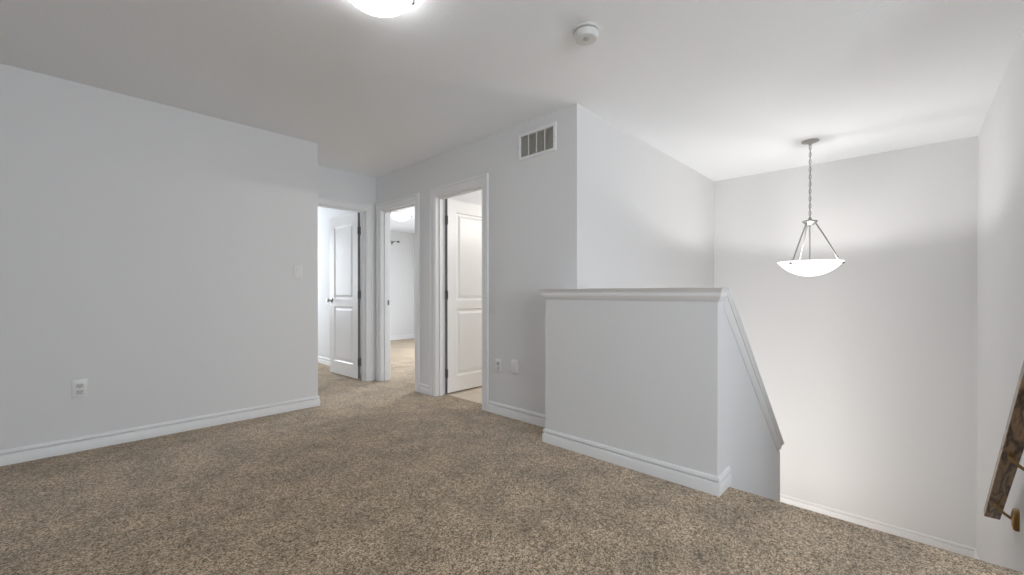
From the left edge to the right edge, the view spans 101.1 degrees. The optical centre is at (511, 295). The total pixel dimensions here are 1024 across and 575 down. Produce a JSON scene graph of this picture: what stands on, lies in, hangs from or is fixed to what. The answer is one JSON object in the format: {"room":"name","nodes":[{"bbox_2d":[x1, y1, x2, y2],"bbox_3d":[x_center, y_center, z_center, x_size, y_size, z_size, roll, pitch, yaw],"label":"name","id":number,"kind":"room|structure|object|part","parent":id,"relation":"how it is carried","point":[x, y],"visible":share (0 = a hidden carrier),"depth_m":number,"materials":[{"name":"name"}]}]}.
{"room":"upstairs landing","nodes":[
{"label":"upstairs landing","id":0,"kind":"room"},
{"bbox_2d":[0,63,317,449],"bbox_3d":[-3.468,-0.083,2.252,0.115,2.640,4.710,0,0,43],"label":"wall","id":1,"kind":"structure","parent":0,"point":[150,251],"depth_m":3.01,"materials":[{"name":"white paint"}]},
{"bbox_2d":[72,379,87,398],"bbox_3d":[-2.870,0.622,2.799,0.010,0.120,0.074,0,0,43],"label":"wall outlet","id":2,"kind":"object","parent":1,"relation":"attached to","point":[79,387],"visible":1,"depth_m":2.80,"materials":[{"name":"white plastic"}]},
{"bbox_2d":[76,390,83,394],"bbox_3d":[-2.868,0.643,2.797,0.004,0.029,0.035,0,0,43],"label":"receptacle","id":3,"kind":"object","parent":2,"relation":"attached to","point":[78,392],"depth_m":2.80,"materials":[{"name":"grey plastic"}]},
{"bbox_2d":[76,383,83,387],"bbox_3d":[-2.868,0.601,2.797,0.004,0.029,0.035,0,0,43],"label":"receptacle","id":4,"kind":"object","parent":2,"relation":"attached to","point":[78,385],"depth_m":2.80,"materials":[{"name":"grey plastic"}]},
{"bbox_2d":[0,395,319,465],"bbox_3d":[-3.623,0.989,2.482,0.680,0.095,4.625,0,0,43],"label":"baseboard","id":5,"kind":"structure","parent":1,"relation":"attached to","point":[10,456],"depth_m":3.02,"materials":[{"name":"white paint"}]},
{"bbox_2d":[294,265,302,278],"bbox_3d":[-1.924,-0.206,3.794,0.012,0.120,0.074,0,0,43],"label":"light switch","id":6,"kind":"object","parent":1,"relation":"attached to","point":[298,270],"visible":1,"depth_m":3.79,"materials":[{"name":"white plastic"}]},
{"bbox_2d":[318,207,360,358],"bbox_3d":[-2.845,-0.101,6.387,3.290,2.640,0.115,0,0,43],"label":"wall","id":7,"kind":"structure","parent":0,"point":[324,214],"depth_m":6.24,"materials":[{"name":"white paint"}]},
{"bbox_2d":[318,356,329,365],"bbox_3d":[-2.853,0.972,6.310,3.190,0.095,0.015,0,0,43],"label":"baseboard","id":8,"kind":"structure","parent":7,"relation":"attached to","point":[326,361],"depth_m":6.24,"materials":[{"name":"white paint"}]},
{"bbox_2d":[318,166,375,379],"bbox_3d":[-3.045,-0.089,3.697,0.115,2.640,4.191,0,0,43],"label":"wall","id":9,"kind":"structure","parent":0,"point":[332,183],"depth_m":4.90,"materials":[{"name":"white paint"}]},
{"bbox_2d":[318,196,372,380],"bbox_3d":[-2.288,-0.030,5.018,0.868,2.111,0.912,0,0,43],"label":"door","id":10,"kind":"structure","parent":9,"relation":"in","point":[351,354],"depth_m":5.14,"materials":[{"name":"white paint"}]},
{"bbox_2d":[390,231,413,335],"bbox_3d":[-3.262,-0.111,8.876,0.115,2.640,2.930,0,0,43],"label":"wall","id":11,"kind":"structure","parent":0,"point":[401,253],"depth_m":9.59,"materials":[{"name":"white paint"}]},
{"bbox_2d":[390,334,413,339],"bbox_3d":[-3.254,0.962,8.794,0.015,0.095,2.815,0,0,43],"label":"baseboard","id":12,"kind":"structure","parent":11,"relation":"attached to","point":[399,337],"depth_m":9.58,"materials":[{"name":"white paint"}]},
{"bbox_2d":[414,233,414,337],"bbox_3d":[-0.527,-0.108,8.228,4.750,2.640,0.115,0,0,43],"label":"wall","id":13,"kind":"structure","parent":0,"point":[414,233],"depth_m":9.79,"materials":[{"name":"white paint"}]},
{"bbox_2d":[445,190,481,391],"bbox_3d":[0.250,-0.097,5.519,0.100,2.640,2.984,0,0,43],"label":"wall","id":14,"kind":"structure","parent":0,"point":[475,197],"depth_m":4.70,"materials":[{"name":"white paint"}]},
{"bbox_2d":[376,103,585,414],"bbox_3d":[-0.543,-0.091,4.137,2.916,2.640,0.115,0,0,43],"label":"wall","id":15,"kind":"structure","parent":0,"point":[537,205],"depth_m":3.48,"materials":[{"name":"white paint"}]},
{"bbox_2d":[376,193,419,391],"bbox_3d":[-1.019,-0.030,5.061,0.898,2.111,0.842,0,0,43],"label":"door frame","id":16,"kind":"structure","parent":15,"relation":"in","point":[383,210],"depth_m":5.03,"materials":[{"name":"white paint"}]},
{"bbox_3d":[-1.260,0.007,4.814,0.743,2.039,0.119,0,0,43],"label":"frame","id":17,"kind":"part","parent":16,"relation":"part of","materials":[{"name":"white paint"}]},
{"bbox_2d":[419,383,429,394],"bbox_3d":[-0.912,0.980,4.400,0.181,0.095,0.015,0,0,43],"label":"baseboard","id":18,"kind":"object","parent":15,"relation":"attached to","point":[423,388],"visible":1,"depth_m":4.39,"materials":[{"name":"white paint"}]},
{"bbox_2d":[429,173,488,410],"bbox_3d":[-0.259,-0.027,4.315,0.867,2.111,0.802,0,0,43],"label":"door","id":19,"kind":"structure","parent":15,"relation":"in","point":[458,230],"depth_m":4.36,"materials":[{"name":"white paint"}]},
{"bbox_3d":[-0.482,0.010,4.079,0.723,2.039,0.119,0,0,43],"label":"frame","id":20,"kind":"part","parent":19,"relation":"part of","materials":[{"name":"white paint"}]},
{"bbox_2d":[495,358,500,372],"bbox_3d":[-0.120,0.611,3.655,0.074,0.120,0.010,0,0,43],"label":"wall outlet","id":21,"kind":"object","parent":15,"relation":"attached to","point":[497,361],"visible":1,"depth_m":3.65,"materials":[{"name":"white plastic"}]},
{"bbox_2d":[511,360,517,374],"bbox_3d":[0.020,0.602,3.515,0.074,0.120,0.021,0,0,43],"label":"jack plate","id":22,"kind":"object","parent":15,"relation":"attached to","point":[514,363],"visible":1,"depth_m":3.50,"materials":[{"name":"white plastic"}]},
{"bbox_2d":[488,401,544,426],"bbox_3d":[0.099,0.985,3.445,0.843,0.095,0.015,0,0,43],"label":"baseboard","id":23,"kind":"structure","parent":15,"relation":"attached to","point":[538,419],"depth_m":3.49,"materials":[{"name":"white paint"}]},
{"bbox_2d":[518,121,556,161],"bbox_3d":[0.205,-1.215,3.366,0.404,0.224,0.050,0,0,43],"label":"air vent","id":24,"kind":"object","parent":15,"relation":"in","point":[539,144],"visible":1,"depth_m":3.36,"materials":[{"name":"white metal"}]},
{"bbox_2d":[0,0,1023,233],"bbox_3d":[-1.378,-1.466,3.085,11.150,0.120,8.800,0,0,43],"label":"ceiling","id":25,"kind":"structure","parent":0,"point":[725,89],"depth_m":2.59,"materials":[{"name":"white paint"}]},
{"bbox_2d":[350,0,414,16],"bbox_3d":[-0.602,-1.348,1.888,0.310,0.106,0.310,0,0,43],"label":"ceiling light","id":26,"kind":"object","parent":25,"relation":"attached to","point":[380,8],"visible":1,"depth_m":1.91,"materials":[{"name":"white glass"}]},
{"bbox_2d":[390,211,411,220],"bbox_3d":[-1.917,-1.354,7.283,0.346,0.140,0.346,0,0,43],"label":"ceiling light","id":27,"kind":"object","parent":25,"relation":"attached to","point":[397,215],"visible":1,"depth_m":7.17,"materials":[{"name":"white glass"}]},
{"bbox_2d":[573,22,599,45],"bbox_3d":[0.392,-1.372,2.229,0.140,0.062,0.140,0,0,43],"label":"smoke detector","id":28,"kind":"object","parent":25,"relation":"attached to","point":[585,33],"visible":1,"depth_m":2.19,"materials":[{"name":"white plastic"}]},
{"bbox_3d":[0.392,-1.396,2.228,0.140,0.014,0.140,0,0,43],"label":"mounting plate","id":29,"kind":"part","parent":28,"relation":"part of","materials":[{"name":"white plastic"}]},
{"bbox_2d":[778,138,844,275],"bbox_3d":[2.728,-0.791,3.858,0.506,1.237,0.506,0,0,43],"label":"pendant light","id":30,"kind":"object","parent":25,"relation":"hanging from","point":[809,267],"visible":1,"depth_m":3.78,"materials":[{"name":"white glass"}]},
{"bbox_3d":[2.607,-0.480,3.818,0.190,0.375,0.012,0,0,-19],"label":"rod","id":31,"kind":"part","parent":30,"relation":"part of","materials":[{"name":"silver metal"}]},
{"bbox_3d":[2.753,-0.480,3.985,0.012,0.375,0.190,0,0,11],"label":"rod","id":32,"kind":"part","parent":30,"relation":"part of","materials":[{"name":"silver metal"}]},
{"bbox_3d":[2.728,-0.465,3.860,0.009,0.390,0.009,0,0,43],"label":"stem","id":33,"kind":"part","parent":30,"relation":"part of","materials":[{"name":"silver metal"}]},
{"bbox_3d":[2.727,-1.035,3.858,0.011,0.671,0.011,0,0,43],"label":"cord","id":34,"kind":"part","parent":30,"relation":"part of","materials":[{"name":"grey plastic"}]},
{"bbox_3d":[2.728,-1.034,3.857,0.017,0.682,0.017,0,0,-2],"label":"chain","id":35,"kind":"part","parent":30,"relation":"part of","materials":[{"name":"silver metal"}]},
{"bbox_3d":[2.728,-0.240,3.860,0.506,0.135,0.506,0,0,43],"label":"lamp shade","id":36,"kind":"part","parent":30,"relation":"part of","materials":[{"name":"white glass"}]},
{"bbox_3d":[2.824,-0.480,3.775,0.190,0.375,0.012,0,0,41],"label":"rod","id":37,"kind":"part","parent":30,"relation":"part of","materials":[{"name":"silver metal"}]},
{"bbox_2d":[0,338,1023,574],"bbox_3d":[-1.353,1.143,3.086,10.800,0.222,8.620,0,0,43],"label":"floor","id":38,"kind":"structure","parent":0,"point":[388,477],"depth_m":2.03,"materials":[{"name":"carpet"}]},
{"bbox_2d":[545,299,724,476],"bbox_3d":[0.739,0.630,2.673,1.145,1.250,0.256,0,0,43],"label":"wall","id":39,"kind":"structure","parent":0,"point":[644,378],"depth_m":2.48,"materials":[{"name":"white paint"}]},
{"bbox_2d":[538,287,729,301],"bbox_3d":[0.726,-0.006,2.657,1.215,0.074,0.290,0,0,43],"label":"trim","id":40,"kind":"structure","parent":39,"relation":"on","point":[712,294],"depth_m":2.45,"materials":[{"name":"white paint"}]},
{"bbox_2d":[542,428,731,496],"bbox_3d":[0.728,0.988,2.664,1.175,0.095,0.256,0,0,43],"label":"baseboard","id":41,"kind":"structure","parent":39,"relation":"attached to","point":[707,483],"depth_m":2.45,"materials":[{"name":"white paint"}]},
{"bbox_2d":[586,109,713,287],"bbox_3d":[1.534,1.208,4.302,0.115,5.240,2.972,0,0,43],"label":"wall","id":42,"kind":"structure","parent":0,"point":[650,215],"depth_m":3.82,"materials":[{"name":"white paint"}]},
{"bbox_2d":[725,313,779,501],"bbox_3d":[1.562,1.939,2.800,0.115,3.792,1.335,0,0,43],"label":"wall","id":43,"kind":"structure","parent":0,"point":[752,456],"depth_m":2.56,"materials":[{"name":"white paint"}]},
{"bbox_2d":[723,289,783,450],"bbox_3d":[1.538,0.570,2.769,0.185,1.226,1.335,0,0,43],"label":"trim","id":44,"kind":"structure","parent":43,"relation":"attached to","point":[729,305],"depth_m":2.58,"materials":[{"name":"white paint"}]},
{"bbox_2d":[714,136,977,547],"bbox_3d":[3.402,1.208,4.503,2.324,5.240,0.115,0,0,43],"label":"wall","id":45,"kind":"structure","parent":0,"point":[867,365],"depth_m":4.24,"materials":[{"name":"white paint"}]},
{"bbox_2d":[780,494,975,557],"bbox_3d":[3.316,2.295,4.500,2.209,0.095,0.015,0,0,43],"label":"baseboard","id":46,"kind":"structure","parent":45,"relation":"attached to","point":[940,543],"depth_m":4.16,"materials":[{"name":"white paint"}]},
{"bbox_2d":[976,29,1023,572],"bbox_3d":[3.118,1.216,2.595,0.115,5.240,3.048,0,0,43],"label":"wall","id":47,"kind":"structure","parent":0,"point":[1000,203],"depth_m":2.78,"materials":[{"name":"white paint"}]},
{"bbox_2d":[974,549,978,559],"bbox_3d":[3.547,2.301,3.147,0.015,0.095,1.633,0,0,43],"label":"baseboard","id":48,"kind":"structure","parent":47,"relation":"attached to","point":[975,551],"depth_m":3.68,"materials":[{"name":"white paint"}]},
{"bbox_2d":[984,361,1023,531],"bbox_3d":[2.384,0.725,1.980,0.110,1.164,1.340,0,0,43],"label":"handrail","id":49,"kind":"object","parent":47,"relation":"attached to","point":[1011,450],"visible":1,"depth_m":2.05,"materials":[{"name":"brown wood"}]},
{"bbox_3d":[2.706,1.192,2.319,0.015,0.065,0.067,0,0,-36],"label":"arm","id":50,"kind":"part","parent":49,"relation":"part of","materials":[{"name":"gold metal"}]},
{"bbox_3d":[2.393,0.801,1.987,0.015,0.065,0.067,0,0,-36],"label":"arm","id":51,"kind":"part","parent":49,"relation":"part of","materials":[{"name":"gold metal"}]}
]}

